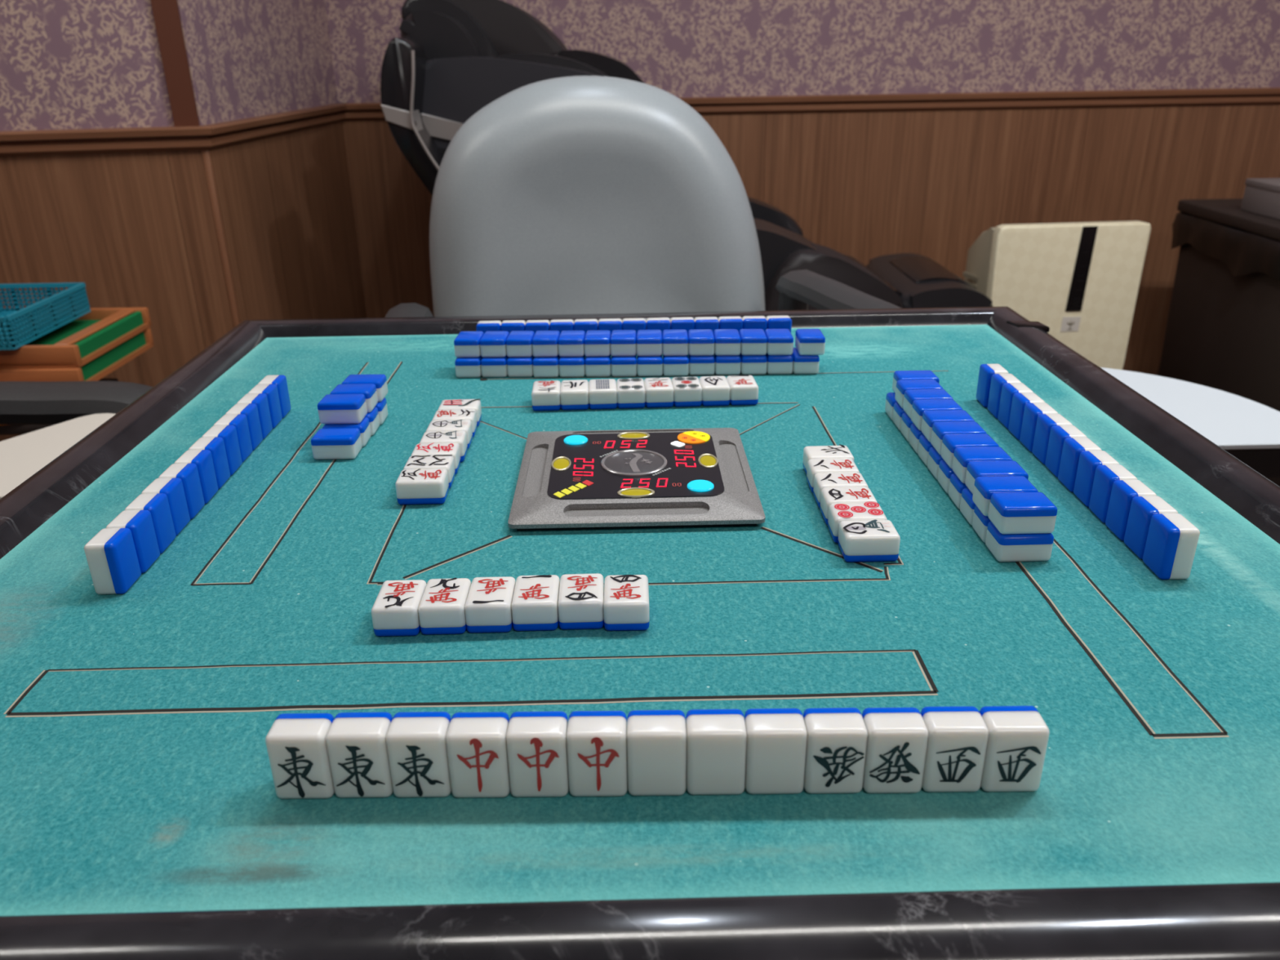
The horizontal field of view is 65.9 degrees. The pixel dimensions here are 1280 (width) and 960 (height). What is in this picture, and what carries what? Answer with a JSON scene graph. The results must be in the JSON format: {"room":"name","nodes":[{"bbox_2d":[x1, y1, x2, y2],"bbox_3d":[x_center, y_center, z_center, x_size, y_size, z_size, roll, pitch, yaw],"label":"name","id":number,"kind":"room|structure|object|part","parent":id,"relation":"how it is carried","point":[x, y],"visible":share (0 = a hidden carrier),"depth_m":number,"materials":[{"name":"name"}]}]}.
{"room":"games hall","nodes":[
{"label":"games hall","id":0,"kind":"room"},
{"bbox_2d":[0,0,200,131],"bbox_3d":[-1.597,-0.952,1.627,1.524,2.450,0.060,-6,24,-11],"label":"wall","id":1,"kind":"structure","parent":0,"point":[65,64],"depth_m":1.81,"materials":[{"name":"paper"}]},
{"bbox_2d":[178,0,337,125],"bbox_3d":[-0.858,-1.179,2.119,0.060,2.450,0.809,0,24,3],"label":"wall","id":2,"kind":"structure","parent":0,"point":[248,58],"depth_m":2.14,"materials":[{"name":"paper"}]},
{"bbox_2d":[0,151,205,441],"bbox_3d":[-1.344,-0.215,1.971,0.904,0.818,0.008,-6,24,-11],"label":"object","id":3,"kind":"structure","parent":2,"relation":"attached to","point":[110,223],"depth_m":1.92,"materials":[{"name":"brown wood"}]},
{"bbox_2d":[0,125,212,156],"bbox_3d":[-1.571,-0.580,1.745,1.547,0.043,0.030,-6,24,-11],"label":"trim","id":4,"kind":"structure","parent":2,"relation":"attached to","point":[99,140],"depth_m":1.85,"materials":[{"name":"brown wood"}]},
{"bbox_2d":[150,0,199,126],"bbox_3d":[-0.874,-1.403,1.567,0.044,1.594,0.010,-6,24,-11],"label":"trim","id":5,"kind":"structure","parent":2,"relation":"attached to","point":[166,15],"depth_m":1.84,"materials":[{"name":"brown wood"}]},
{"bbox_2d":[167,149,239,347],"bbox_3d":[-0.869,-0.264,2.066,0.068,0.818,0.008,-6,24,-11],"label":"trim","id":6,"kind":"structure","parent":2,"relation":"attached to","point":[187,166],"depth_m":1.97,"materials":[{"name":"brown wood"}]},
{"bbox_2d":[208,132,316,322],"bbox_3d":[-0.823,-0.353,2.268,0.008,0.818,0.419,0,24,3],"label":"trim","id":7,"kind":"structure","parent":2,"relation":"attached to","point":[256,186],"depth_m":2.17,"materials":[{"name":"brown wood"}]},
{"bbox_2d":[203,102,346,149],"bbox_3d":[-0.809,-0.818,2.263,0.030,0.043,0.832,0,24,3],"label":"trim","id":8,"kind":"structure","parent":2,"relation":"attached to","point":[240,131],"depth_m":2.17,"materials":[{"name":"brown wood"}]},
{"bbox_2d":[289,120,367,319],"bbox_3d":[-0.804,-0.516,2.638,0.008,0.818,0.388,0,24,3],"label":"trim","id":9,"kind":"structure","parent":2,"relation":"attached to","point":[319,153],"depth_m":2.55,"materials":[{"name":"brown wood"}]},
{"bbox_2d":[324,0,1279,102],"bbox_3d":[0.912,-1.416,2.603,3.455,2.450,0.060,-2,24,-3],"label":"wall","id":10,"kind":"structure","parent":0,"point":[681,48],"depth_m":2.66,"materials":[{"name":"paper"}]},
{"bbox_2d":[342,120,434,318],"bbox_3d":[-0.649,-0.598,2.820,0.299,0.818,0.008,-2,24,-3],"label":"trim","id":11,"kind":"structure","parent":10,"relation":"attached to","point":[392,205],"depth_m":2.76,"materials":[{"name":"brown wood"}]},
{"bbox_2d":[699,113,765,201],"bbox_3d":[-0.074,-0.619,2.849,0.851,0.818,0.008,-2,24,-3],"label":"wall panel","id":12,"kind":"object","parent":10,"relation":"attached to","point":[742,135],"depth_m":2.73,"materials":[{"name":"brown wood"}]},
{"bbox_2d":[337,87,1279,120],"bbox_3d":[0.920,-1.042,2.718,3.455,0.043,0.030,-2,24,-3],"label":"trim","id":13,"kind":"structure","parent":10,"relation":"attached to","point":[1264,95],"depth_m":2.71,"materials":[{"name":"brown wood"}]},
{"bbox_2d":[763,107,1088,279],"bbox_3d":[0.804,-0.651,2.894,0.907,0.818,0.008,-2,24,-3],"label":"wall panel","id":14,"kind":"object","parent":10,"relation":"attached to","point":[864,186],"depth_m":2.80,"materials":[{"name":"brown wood"}]},
{"bbox_2d":[1071,103,1279,375],"bbox_3d":[1.711,-0.684,2.940,0.909,0.818,0.008,-2,24,-3],"label":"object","id":15,"kind":"structure","parent":10,"relation":"attached to","point":[1137,163],"depth_m":2.83,"materials":[{"name":"brown wood"}]},
{"bbox_3d":[0.204,0.657,1.026,5.400,0.060,5.200,-1,24,-1],"label":"floor","id":16,"kind":"structure","parent":0,"visible":0},
{"bbox_2d":[0,377,118,435],"bbox_3d":[-1.099,0.067,1.785,0.300,0.444,0.240,-1,24,-1],"label":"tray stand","id":17,"kind":"object","parent":16,"relation":"on","point":[6,429],"visible":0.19,"depth_m":1.59,"materials":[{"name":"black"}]},
{"bbox_3d":[-1.077,-0.157,1.688,0.210,0.044,0.260,-4,24,-7],"label":"tray","id":18,"kind":"object","parent":17,"relation":"on","visible":0},
{"bbox_2d":[0,327,154,381],"bbox_3d":[-1.024,-0.213,1.714,0.240,0.035,0.262,-1,24,0],"label":"tray","id":19,"kind":"object","parent":18,"relation":"on","point":[108,362],"visible":0.49,"depth_m":1.65,"materials":[{"name":"orange wood"}]},
{"bbox_2d":[0,307,151,368],"bbox_3d":[-1.024,-0.248,1.706,0.240,0.035,0.262,-1,24,0],"label":"tray","id":20,"kind":"object","parent":19,"relation":"on","point":[75,344],"visible":0.64,"depth_m":1.67,"materials":[{"name":"orange wood"}]},
{"bbox_2d":[0,282,90,350],"bbox_3d":[-1.069,-0.278,1.662,0.161,0.052,0.251,-1,24,-1],"label":"plastic basket","id":21,"kind":"object","parent":20,"relation":"on","point":[19,326],"visible":1,"depth_m":1.69,"materials":[{"name":"teal plastic"}]},
{"bbox_2d":[0,381,152,424],"bbox_3d":[-0.738,0.146,0.999,0.595,0.919,0.650,-1,24,-1],"label":"office chair","id":22,"kind":"object","parent":16,"relation":"on","point":[21,402],"visible":0.07,"depth_m":1.18,"materials":[{"name":"black leather"}]},
{"bbox_2d":[380,0,644,195],"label":"chair","id":23,"kind":"object","parent":16,"relation":"on","point":[451,68],"depth_m":1.98,"materials":[{"name":"black leather"}]},
{"bbox_2d":[399,10,482,61],"bbox_3d":[-0.410,-0.909,2.127,0.165,0.180,0.220,-1,24,-1],"label":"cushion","id":24,"kind":"object","parent":23,"relation":"on","point":[442,33],"depth_m":2.02,"materials":[{"name":"black leather"}]},
{"bbox_3d":[-0.186,-0.538,2.096,0.500,0.334,0.065,-1,24,-1],"label":"panel","id":25,"kind":"part","parent":23,"relation":"part of","materials":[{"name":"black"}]},
{"bbox_2d":[449,0,567,55],"bbox_3d":[-0.331,-1.035,2.270,0.331,0.172,0.260,-1,24,-1],"label":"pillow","id":26,"kind":"object","parent":23,"relation":"on","point":[511,29],"depth_m":2.15,"materials":[{"name":"black leather"}]},
{"bbox_3d":[-0.110,-0.648,2.112,0.681,0.477,0.150,-1,24,-1],"label":"shoulder panel","id":27,"kind":"part","parent":23,"relation":"part of","materials":[{"name":"grey"}]},
{"bbox_2d":[0,306,1279,959],"bbox_3d":[0.001,0.329,0.769,0.763,0.752,0.763,-1,24,-1],"label":"table","id":28,"kind":"object","parent":16,"relation":"on","point":[143,816],"visible":0.79,"depth_m":0.42,"materials":[{"name":"fabric"}]},
{"bbox_2d":[0,413,115,498],"bbox_3d":[-0.584,-0.010,1.064,0.422,0.048,0.236,-1,24,-1],"label":"side table","id":29,"kind":"object","parent":28,"relation":"attached to","point":[21,456],"visible":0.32,"depth_m":1.06,"materials":[{"name":"beige"}]},
{"bbox_2d":[84,374,291,594],"bbox_3d":[-0.266,-0.010,0.610,0.017,0.028,0.274,-1,24,-1],"label":"tiles","id":30,"kind":"structure","parent":28,"relation":"on","point":[111,555],"depth_m":0.56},
{"bbox_2d":[311,373,387,459],"bbox_3d":[-0.200,-0.045,0.684,0.033,0.031,0.091,-1,24,0],"label":"tiles","id":31,"kind":"structure","parent":28,"relation":"on","point":[326,443],"depth_m":0.66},
{"bbox_2d":[395,398,481,504],"bbox_3d":[-0.129,-0.022,0.648,0.034,0.016,0.149,-1,24,-1],"label":"tiles","id":32,"kind":"structure","parent":28,"relation":"on","point":[430,486],"depth_m":0.62,"materials":[{"name":"white"}]},
{"bbox_2d":[371,573,649,636],"bbox_3d":[-0.059,0.058,0.463,0.126,0.016,0.031,-1,24,0],"label":"tiles","id":33,"kind":"structure","parent":28,"relation":"on","point":[394,611],"depth_m":0.45,"materials":[{"name":"white"}]},
{"bbox_2d":[475,315,791,352],"bbox_3d":[-0.005,-0.127,0.867,0.274,0.028,0.019,-1,24,-1],"label":"tiles","id":34,"kind":"structure","parent":28,"relation":"on","point":[784,322],"depth_m":0.86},
{"bbox_2d":[507,427,764,530],"bbox_3d":[-0.003,-0.006,0.611,0.143,0.013,0.143,-1,24,-1],"label":"console","id":35,"kind":"object","parent":28,"relation":"on","point":[669,477],"visible":1,"depth_m":0.58,"materials":[{"name":"black plastic"}]},
{"bbox_3d":[-0.003,-0.010,0.609,0.102,0.002,0.102,-1,24,-1],"label":"display panel","id":36,"kind":"part","parent":35,"relation":"part of","materials":[{"name":"black plastic"}]},
{"bbox_3d":[-0.003,-0.001,0.613,0.134,0.003,0.134,-1,24,-1],"label":"plate","id":37,"kind":"part","parent":35,"relation":"part of","materials":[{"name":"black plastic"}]},
{"bbox_2d":[453,328,825,377],"bbox_3d":[-0.001,-0.105,0.813,0.300,0.031,0.035,0,24,1],"label":"tiles","id":38,"kind":"structure","parent":28,"relation":"on","point":[807,341],"depth_m":0.80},
{"bbox_2d":[531,375,758,411],"bbox_3d":[0.004,-0.066,0.743,0.168,0.016,0.029,-2,24,-2],"label":"tiles","id":39,"kind":"structure","parent":28,"relation":"on","point":[545,395],"depth_m":0.73,"materials":[{"name":"white"}]},
{"bbox_2d":[265,706,1049,799],"bbox_3d":[0.006,0.098,0.355,0.274,0.028,0.016,-1,24,0],"label":"tiles","id":40,"kind":"structure","parent":28,"relation":"on","point":[897,738],"depth_m":0.35,"materials":[{"name":"white"}]},
{"bbox_2d":[802,444,900,562],"bbox_3d":[0.118,0.010,0.566,0.030,0.016,0.128,-1,24,-1],"label":"tiles","id":41,"kind":"structure","parent":28,"relation":"on","point":[868,540],"depth_m":0.54,"materials":[{"name":"white"}]},
{"bbox_2d":[884,369,1057,562],"bbox_3d":[0.196,-0.018,0.610,0.033,0.031,0.234,-1,24,-1],"label":"tiles","id":42,"kind":"structure","parent":28,"relation":"on","point":[1012,513],"depth_m":0.56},
{"bbox_2d":[975,364,1199,579],"bbox_3d":[0.262,-0.018,0.611,0.019,0.028,0.277,-1,24,0],"label":"tiles","id":43,"kind":"structure","parent":28,"relation":"on","point":[1172,540],"depth_m":0.56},
{"bbox_2d":[385,75,901,317],"bbox_3d":[0.000,-0.019,1.314,0.646,0.950,0.602,-4,24,-7],"label":"office chair","id":44,"kind":"object","parent":16,"relation":"on","point":[572,194],"visible":0.33,"depth_m":1.33,"materials":[{"name":"grey plastic"}]},
{"bbox_3d":[-0.285,-0.063,1.234,0.060,0.270,0.339,-4,24,-7],"label":"armrest","id":45,"kind":"part","parent":44,"relation":"part of","materials":[{"name":"plastic"}]},
{"bbox_3d":[-0.055,-0.322,1.391,0.483,0.456,0.159,-4,24,-7],"label":"backrest","id":46,"kind":"part","parent":44,"relation":"part of","materials":[{"name":"grey plastic"}]},
{"bbox_3d":[0.250,-0.108,1.295,0.089,0.292,0.345,-8,25,-16],"label":"armrest","id":47,"kind":"part","parent":44,"relation":"part of","materials":[{"name":"plastic"}]},
{"bbox_2d":[747,196,993,311],"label":"chair","id":48,"kind":"object","parent":16,"relation":"on","point":[902,280],"depth_m":2.16,"materials":[{"name":"black leather"}]},
{"bbox_3d":[0.216,-0.593,2.586,0.437,0.315,0.100,-1,24,-1],"label":"armrest","id":49,"kind":"part","parent":48,"relation":"part of","materials":[{"name":"black leather"}]},
{"bbox_3d":[0.220,-0.374,2.158,0.406,0.379,0.160,-1,24,-1],"label":"armrest","id":50,"kind":"part","parent":48,"relation":"part of","materials":[{"name":"black leather"}]},
{"bbox_3d":[0.398,-0.345,2.115,0.302,0.307,0.130,-1,24,-1],"label":"arm","id":51,"kind":"part","parent":48,"relation":"part of","materials":[{"name":"black leather"}]},
{"bbox_3d":[0.308,-0.444,2.414,0.551,0.204,0.340,-1,24,-1],"label":"seat","id":52,"kind":"part","parent":48,"relation":"part of","materials":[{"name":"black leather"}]},
{"bbox_2d":[962,220,1151,369],"bbox_3d":[1.008,-0.369,2.524,0.370,0.594,0.248,-3,24,-4],"label":"air purifier","id":53,"kind":"object","parent":16,"relation":"on","point":[1081,281],"visible":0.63,"depth_m":2.35,"materials":[{"name":"beige plastic"}]},
{"bbox_2d":[962,271,977,289],"bbox_3d":[0.839,-0.423,2.501,0.010,0.186,0.110,-5,24,-10],"label":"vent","id":54,"kind":"object","parent":53,"relation":"attached to","point":[972,277],"depth_m":2.48,"materials":[{"name":"beige plastic"}]},
{"bbox_3d":[1.042,-0.378,2.390,0.045,0.036,0.002,-3,24,-4],"label":"emblem plate","id":55,"kind":"part","parent":53,"relation":"part of","materials":[{"name":"white plastic"}]},
{"bbox_2d":[1100,367,1279,477],"bbox_3d":[0.540,0.191,1.256,0.371,0.600,0.342,-1,24,-1],"label":"side table","id":56,"kind":"object","parent":16,"relation":"on","point":[1247,429],"visible":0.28,"depth_m":1.11,"materials":[{"name":"grey"}]},
{"bbox_2d":[1157,198,1279,486],"bbox_3d":[1.700,-0.319,2.382,0.567,0.598,0.798,-1,24,-1],"label":"cabinet","id":57,"kind":"object","parent":16,"relation":"on","point":[1222,333],"visible":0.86,"depth_m":2.43,"materials":[{"name":"black wood"}]},
{"bbox_3d":[1.697,-0.579,2.267,0.544,0.028,0.774,-1,24,-1],"label":"lid","id":58,"kind":"part","parent":57,"relation":"part of","materials":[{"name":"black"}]},
{"bbox_2d":[1240,177,1279,219],"bbox_3d":[1.639,-0.665,2.337,0.314,0.074,0.204,-1,24,-1],"label":"box","id":59,"kind":"object","parent":57,"relation":"on","point":[1261,196],"visible":1,"depth_m":2.36,"materials":[{"name":"grey"}]},
{"bbox_3d":[1.639,-0.692,2.325,0.314,0.016,0.204,-1,24,-1],"label":"box lid","id":60,"kind":"part","parent":59,"relation":"part of","materials":[{"name":"grey"}]}
]}

